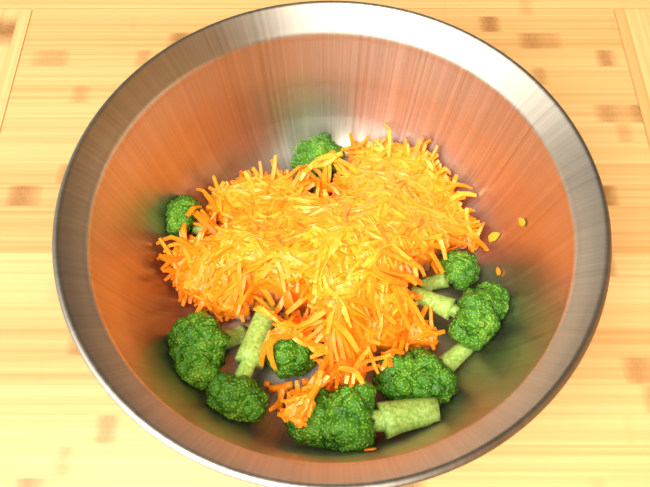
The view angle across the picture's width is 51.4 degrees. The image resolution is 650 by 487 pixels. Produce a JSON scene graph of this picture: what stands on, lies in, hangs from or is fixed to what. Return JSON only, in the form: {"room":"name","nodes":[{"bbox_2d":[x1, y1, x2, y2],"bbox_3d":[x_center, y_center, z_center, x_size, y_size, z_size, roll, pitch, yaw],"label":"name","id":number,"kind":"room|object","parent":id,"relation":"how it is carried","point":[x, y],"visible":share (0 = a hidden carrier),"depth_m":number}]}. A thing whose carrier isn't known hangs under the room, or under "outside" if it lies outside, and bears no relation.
{"room":"kitchen","nodes":[
{"label":"kitchen","id":0,"kind":"room"},
{"bbox_2d":[0,0,649,486],"bbox_3d":[-0.002,0.009,0.491,0.675,0.020,0.648,0,63,0],"label":"bamboo cutting board","id":1,"kind":"object","parent":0,"point":[61,60],"visible":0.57,"depth_m":0.49},
{"bbox_2d":[52,1,611,486],"bbox_3d":[0.004,0.001,0.423,0.306,0.109,0.306,-30,67,-14],"label":"steel mixing bowl","id":2,"kind":"object","parent":1,"relation":"on","point":[237,92],"visible":0.77,"depth_m":0.42},
{"bbox_2d":[165,194,212,236],"bbox_3d":[-0.090,-0.019,0.470,0.039,0.034,0.032,0,63,0],"label":"broccoli floret","id":3,"kind":"object","parent":2,"relation":"in","point":[178,207],"visible":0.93,"depth_m":0.46},
{"bbox_2d":[167,310,247,391],"bbox_3d":[-0.079,0.063,0.428,0.044,0.038,0.055,24,66,12],"label":"broccoli floret","id":4,"kind":"object","parent":2,"relation":"in","point":[197,343],"visible":0.99,"depth_m":0.41},
{"bbox_2d":[206,301,279,422],"bbox_3d":[-0.051,0.071,0.418,0.039,0.033,0.079,4,63,2],"label":"broccoli floret","id":5,"kind":"object","parent":2,"relation":"in","point":[238,397],"visible":1,"depth_m":0.40},
{"bbox_2d":[264,327,317,378],"bbox_3d":[-0.021,0.067,0.430,0.038,0.030,0.035,-32,68,-15],"label":"broccoli floret","id":6,"kind":"object","parent":2,"relation":"in","point":[291,358],"visible":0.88,"depth_m":0.42},
{"bbox_2d":[291,132,345,195],"bbox_3d":[-0.002,-0.057,0.490,0.038,0.036,0.050,-32,68,-15],"label":"broccoli floret","id":7,"kind":"object","parent":2,"relation":"in","point":[305,152],"visible":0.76,"depth_m":0.48},
{"bbox_2d":[156,124,524,450],"bbox_3d":[0.014,0.003,0.443,0.209,0.066,0.217,-38,69,-17],"label":"carrot","id":8,"kind":"object","parent":2,"relation":"in","point":[347,261],"visible":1,"depth_m":0.43},
{"bbox_2d":[282,379,440,451],"bbox_3d":[0.021,0.102,0.395,0.092,0.044,0.042,0,63,0],"label":"broccoli floret","id":9,"kind":"object","parent":2,"relation":"in","point":[347,419],"visible":0.98,"depth_m":0.39},
{"bbox_2d":[372,342,473,405],"bbox_3d":[0.065,0.083,0.420,0.071,0.033,0.042,-11,64,-6],"label":"broccoli floret","id":10,"kind":"object","parent":2,"relation":"in","point":[417,373],"visible":0.96,"depth_m":0.41},
{"bbox_2d":[417,250,480,290],"bbox_3d":[0.085,0.018,0.459,0.043,0.024,0.029,0,63,0],"label":"broccoli floret","id":11,"kind":"object","parent":2,"relation":"in","point":[461,269],"visible":0.99,"depth_m":0.45},
{"bbox_2d":[410,281,509,350],"bbox_3d":[0.087,0.045,0.432,0.065,0.040,0.048,0,63,0],"label":"broccoli floret","id":12,"kind":"object","parent":2,"relation":"in","point":[478,314],"visible":1,"depth_m":0.42}
]}

